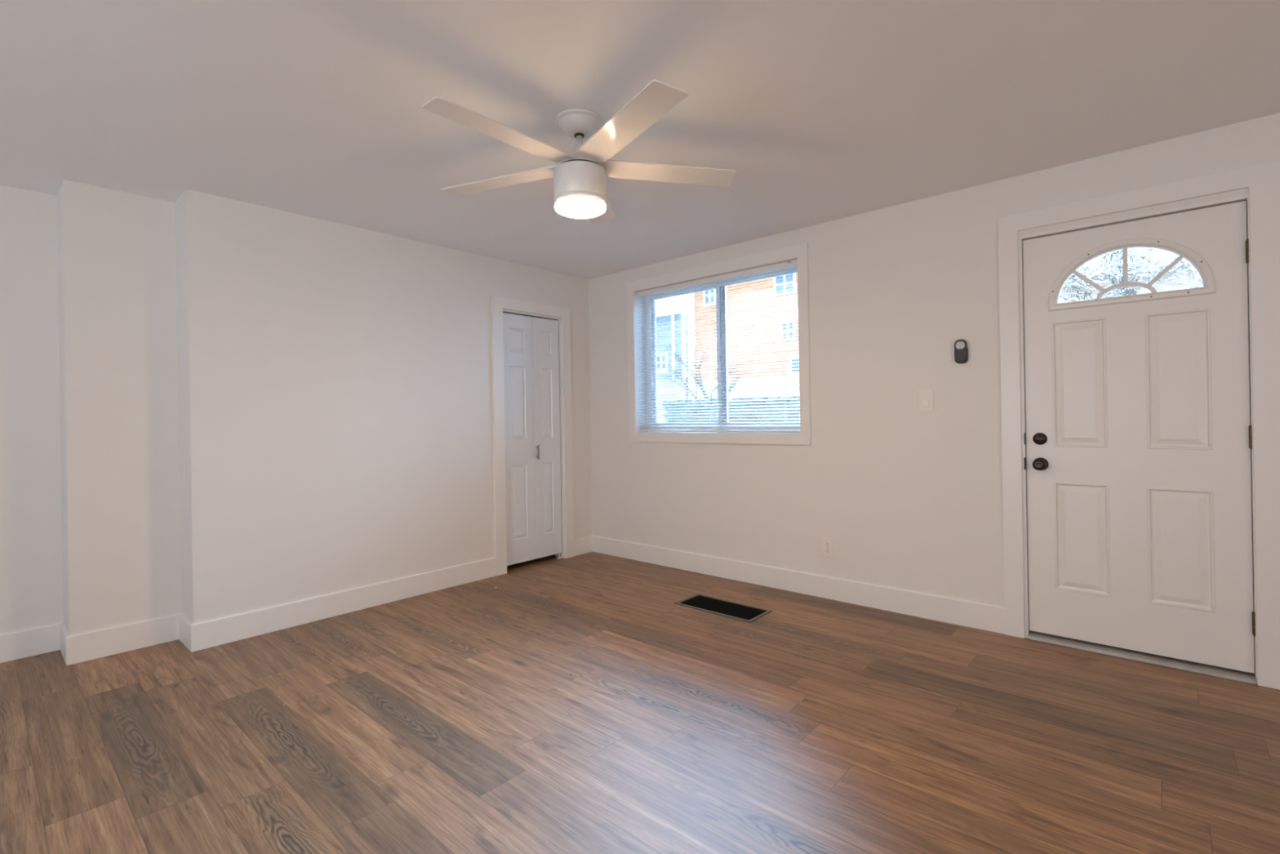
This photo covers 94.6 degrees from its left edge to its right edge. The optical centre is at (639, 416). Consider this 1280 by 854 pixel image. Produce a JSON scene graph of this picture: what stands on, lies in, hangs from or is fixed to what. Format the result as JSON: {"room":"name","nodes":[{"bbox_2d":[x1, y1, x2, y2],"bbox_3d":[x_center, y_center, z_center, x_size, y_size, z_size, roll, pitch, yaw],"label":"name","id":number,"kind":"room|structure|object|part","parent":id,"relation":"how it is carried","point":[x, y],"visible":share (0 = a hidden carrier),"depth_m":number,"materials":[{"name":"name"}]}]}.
{"room":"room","nodes":[
{"label":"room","id":0,"kind":"room"},
{"bbox_2d":[0,179,592,635],"bbox_3d":[-2.927,0.029,3.056,0.900,2.390,6.500,-1,0,42],"label":"wall","id":1,"kind":"structure","parent":0,"point":[212,406],"depth_m":3.22,"materials":[{"name":"paint"}]},
{"bbox_2d":[0,535,592,665],"bbox_3d":[-2.805,1.151,2.968,6.512,0.140,0.525,-1,0,-39],"label":"baseboard","id":2,"kind":"structure","parent":1,"relation":"attached to","point":[91,645],"depth_m":3.19,"materials":[{"name":"paint"}]},
{"bbox_2d":[490,295,573,575],"bbox_3d":[-0.885,0.144,4.758,0.138,2.100,0.776,-1,0,42],"label":"door","id":3,"kind":"structure","parent":1,"relation":"in","point":[531,403],"depth_m":4.73,"materials":[{"name":"paint"}]},
{"bbox_3d":[-0.825,0.288,4.754,0.034,0.114,0.011,-1,0,42],"label":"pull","id":4,"kind":"part","parent":3,"relation":"part of","materials":[{"name":"metal"}]},
{"bbox_2d":[0,551,1279,853],"bbox_3d":[-0.425,1.181,0.957,7.400,0.001,6.748,-1,0,42],"label":"floor","id":5,"kind":"structure","parent":0,"point":[455,719],"depth_m":2.17,"materials":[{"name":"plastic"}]},
{"bbox_2d":[674,593,772,622],"bbox_3d":[0.503,1.167,3.614,0.546,0.005,0.255,-1,0,42],"label":"floor vent","id":6,"kind":"object","parent":5,"relation":"in","point":[744,612],"visible":1,"depth_m":3.60,"materials":[{"name":"black metal"}]},
{"bbox_2d":[0,0,1279,279],"bbox_3d":[-2.111,-1.335,-0.521,8.100,0.300,11.250,-1,0,42],"label":"ceiling","id":7,"kind":"structure","parent":0,"point":[822,111],"depth_m":2.25,"materials":[{"name":"paint"}]},
{"bbox_2d":[422,80,736,222],"bbox_3d":[-0.271,-1.021,2.376,1.302,0.374,1.255,-1,0,42],"label":"ceiling fan","id":8,"kind":"object","parent":7,"relation":"hanging from","point":[580,185],"visible":1,"depth_m":2.32,"materials":[{"name":"white plastic"}]},
{"bbox_3d":[-0.592,-1.017,2.560,0.599,0.022,0.127,-1,0,23],"label":"blade","id":9,"kind":"part","parent":8,"relation":"part of","materials":[{"name":"white wood"}]},
{"bbox_3d":[-0.491,-1.020,2.132,0.127,0.022,0.599,-1,0,41],"label":"blade","id":10,"kind":"part","parent":8,"relation":"part of","materials":[{"name":"white wood"}]},
{"bbox_3d":[-0.215,-1.023,2.789,0.127,0.022,0.599,-1,0,5],"label":"blade","id":11,"kind":"part","parent":8,"relation":"part of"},
{"bbox_3d":[-0.052,-1.026,2.096,0.127,0.022,0.599,-1,0,-31],"label":"blade","id":12,"kind":"part","parent":8,"relation":"part of","materials":[{"name":"white wood"}]},
{"bbox_3d":[0.118,-1.029,2.502,0.599,0.022,0.127,-1,0,-13],"label":"blade","id":13,"kind":"part","parent":8,"relation":"part of","materials":[{"name":"white wood"}]},
{"bbox_2d":[528,112,1279,628],"bbox_3d":[1.726,-0.044,3.410,7.400,2.390,0.200,-1,0,42],"label":"wall","id":14,"kind":"structure","parent":0,"point":[908,498],"depth_m":3.52,"materials":[{"name":"paint"}]},
{"bbox_2d":[626,242,811,444],"bbox_3d":[0.567,-0.458,4.419,1.588,1.306,0.218,-1,0,42],"label":"window","id":15,"kind":"structure","parent":14,"relation":"in","point":[800,252],"depth_m":4.46,"materials":[{"name":"paint"}]},
{"bbox_3d":[0.381,-0.454,4.708,0.736,1.079,0.024,-1,0,42],"label":"sash","id":16,"kind":"part","parent":15,"relation":"part of","materials":[{"name":"white plastic"}]},
{"bbox_2d":[636,258,799,431],"bbox_3d":[0.523,-0.456,4.369,1.437,1.138,0.036,-1,0,42],"label":"window blind","id":17,"kind":"object","parent":15,"relation":"attached to","point":[793,263],"visible":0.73,"depth_m":4.29,"materials":[{"name":"plastic"}]},
{"bbox_3d":[0.077,-0.434,4.768,0.001,1.094,0.028,-1,0,42],"label":"ladder cord","id":18,"kind":"part","parent":17,"relation":"part of","materials":[{"name":"white fabric"}]},
{"bbox_3d":[0.525,-0.442,4.371,0.001,1.094,0.028,-1,0,42],"label":"ladder cord","id":19,"kind":"part","parent":17,"relation":"part of","materials":[{"name":"white fabric"}]},
{"bbox_3d":[0.534,0.107,4.370,1.437,0.012,0.024,-1,0,42],"label":"rail","id":20,"kind":"part","parent":17,"relation":"part of","materials":[{"name":"paint"}]},
{"bbox_3d":[0.973,-0.450,3.974,0.001,1.094,0.028,-1,0,42],"label":"ladder cord","id":21,"kind":"part","parent":17,"relation":"part of","materials":[{"name":"white fabric"}]},
{"bbox_3d":[0.620,-0.453,4.478,1.447,1.152,0.060,-1,0,42],"label":"frame","id":22,"kind":"part","parent":15,"relation":"part of","materials":[{"name":"white plastic"}]},
{"bbox_3d":[0.862,-0.462,4.247,0.727,1.079,0.024,-1,0,42],"label":"sash","id":23,"kind":"part","parent":15,"relation":"part of","materials":[{"name":"white plastic"}]},
{"bbox_2d":[592,535,1004,634],"bbox_3d":[1.941,1.076,3.092,6.287,0.140,0.013,-1,0,42],"label":"baseboard","id":24,"kind":"structure","parent":14,"relation":"attached to","point":[984,616],"depth_m":3.77,"materials":[{"name":"paint"}]},
{"bbox_2d":[822,537,833,557],"bbox_3d":[1.195,0.835,3.752,0.073,0.123,0.009,-1,0,42],"label":"wall outlet","id":25,"kind":"object","parent":14,"relation":"attached to","point":[828,543],"visible":1,"depth_m":3.75,"materials":[{"name":"grey plastic"}]},
{"bbox_2d":[825,548,830,553],"bbox_3d":[1.193,0.856,3.750,0.034,0.030,0.002,-1,0,42],"label":"receptacle","id":26,"kind":"object","parent":25,"relation":"attached to","point":[827,550],"depth_m":3.75,"materials":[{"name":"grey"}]},
{"bbox_2d":[825,542,830,546],"bbox_3d":[1.192,0.815,3.750,0.034,0.030,0.002,-1,0,42],"label":"receptacle","id":27,"kind":"object","parent":25,"relation":"attached to","point":[827,544],"depth_m":3.75,"materials":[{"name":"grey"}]},
{"bbox_2d":[918,389,933,411],"bbox_3d":[1.625,-0.088,3.356,0.076,0.124,0.014,-1,0,42],"label":"light switch","id":28,"kind":"object","parent":14,"relation":"attached to","point":[926,396],"visible":1,"depth_m":3.35,"materials":[{"name":"white plastic"}]},
{"bbox_3d":[1.625,-0.088,3.356,0.035,0.069,0.002,-1,0,42],"label":"rocker frame","id":29,"kind":"part","parent":28,"relation":"part of","materials":[{"name":"white plastic"}]},
{"bbox_2d":[954,339,968,363],"bbox_3d":[1.754,-0.354,3.227,0.064,0.131,0.032,-1,0,42],"label":"remote","id":30,"kind":"object","parent":14,"relation":"attached to","point":[961,350],"visible":1,"depth_m":3.22,"materials":[{"name":"black plastic"}]},
{"bbox_2d":[998,160,1279,689],"bbox_3d":[2.338,0.046,2.833,1.012,2.188,0.236,-1,0,42],"label":"door","id":31,"kind":"structure","parent":14,"relation":"in","point":[1146,355],"depth_m":2.74,"materials":[{"name":"paint"}]},
{"bbox_3d":[1.992,0.245,3.055,0.006,0.062,0.017,-1,0,42],"label":"strike plate","id":32,"kind":"part","parent":31,"relation":"part of","materials":[{"name":"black metal"}]},
{"bbox_3d":[2.306,-0.681,2.804,0.540,0.235,0.005,-1,0,42],"label":"pane","id":33,"kind":"part","parent":31,"relation":"part of","materials":[{"name":"clear glass"}]},
{"bbox_3d":[2.297,-0.685,2.794,0.612,0.300,0.033,-1,0,42],"label":"fanlight frame","id":34,"kind":"part","parent":31,"relation":"part of","materials":[{"name":"paint"}]},
{"label":"outside","id":35,"kind":"structure","parent":0,"visible":0},
{"bbox_3d":[15.796,1.221,31.039,70.000,0.200,59.800,-1,0,42],"label":"ground","id":36,"kind":"structure","parent":35,"visible":0},
{"bbox_2d":[657,413,666,422],"bbox_3d":[-0.579,0.652,12.438,3.160,1.400,0.250,-1,0,42],"label":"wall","id":37,"kind":"structure","parent":36,"relation":"on","point":[657,413],"depth_m":11.39,"materials":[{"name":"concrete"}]},
{"bbox_2d":[655,309,688,413],"bbox_3d":[1.689,-1.300,24.998,4.355,5.270,6.100,-1,0,42],"label":"house","id":38,"kind":"structure","parent":36,"relation":"on","point":[663,312],"depth_m":22.13,"materials":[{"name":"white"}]},
{"bbox_3d":[0.826,-2.055,22.533,0.450,0.500,0.019,-1,0,42],"label":"pane","id":39,"kind":"part","parent":38,"relation":"part of","materials":[{"name":"grey"}]},
{"bbox_2d":[656,334,755,401],"bbox_3d":[1.461,-0.190,12.944,1.854,3.049,2.475,-1,0,21],"label":"bare tree","id":40,"kind":"object","parent":36,"relation":"on","point":[683,362],"visible":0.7,"depth_m":12.54,"materials":[{"name":"brown plant"}]},
{"bbox_2d":[662,395,799,422],"bbox_3d":[2.036,0.481,10.152,3.751,1.650,0.775,-1,0,42],"label":"hedge","id":41,"kind":"object","parent":36,"relation":"on","point":[791,397],"visible":0.25,"depth_m":10.05,"materials":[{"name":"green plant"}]},
{"bbox_2d":[686,272,799,401],"bbox_3d":[6.237,-1.942,21.966,7.000,6.400,6.600,-1,0,42],"label":"brick building","id":42,"kind":"structure","parent":36,"relation":"on","point":[795,276],"depth_m":20.09,"materials":[{"name":"brick"}]},
{"bbox_3d":[2.518,-4.359,21.207,0.400,0.650,0.019,-1,0,42],"label":"pane","id":43,"kind":"part","parent":42,"relation":"part of","materials":[{"name":"grey"}]},
{"bbox_3d":[4.727,-4.312,19.252,0.640,0.560,0.019,-1,0,42],"label":"pane","id":44,"kind":"part","parent":42,"relation":"part of","materials":[{"name":"grey"}]},
{"bbox_3d":[4.819,-2.774,19.189,0.380,0.500,0.019,-1,0,42],"label":"pane","id":45,"kind":"part","parent":42,"relation":"part of","materials":[{"name":"grey"}]},
{"bbox_3d":[5.088,-1.653,18.965,0.450,0.450,0.019,-1,0,42],"label":"pane","id":46,"kind":"part","parent":42,"relation":"part of","materials":[{"name":"grey"}]}
]}

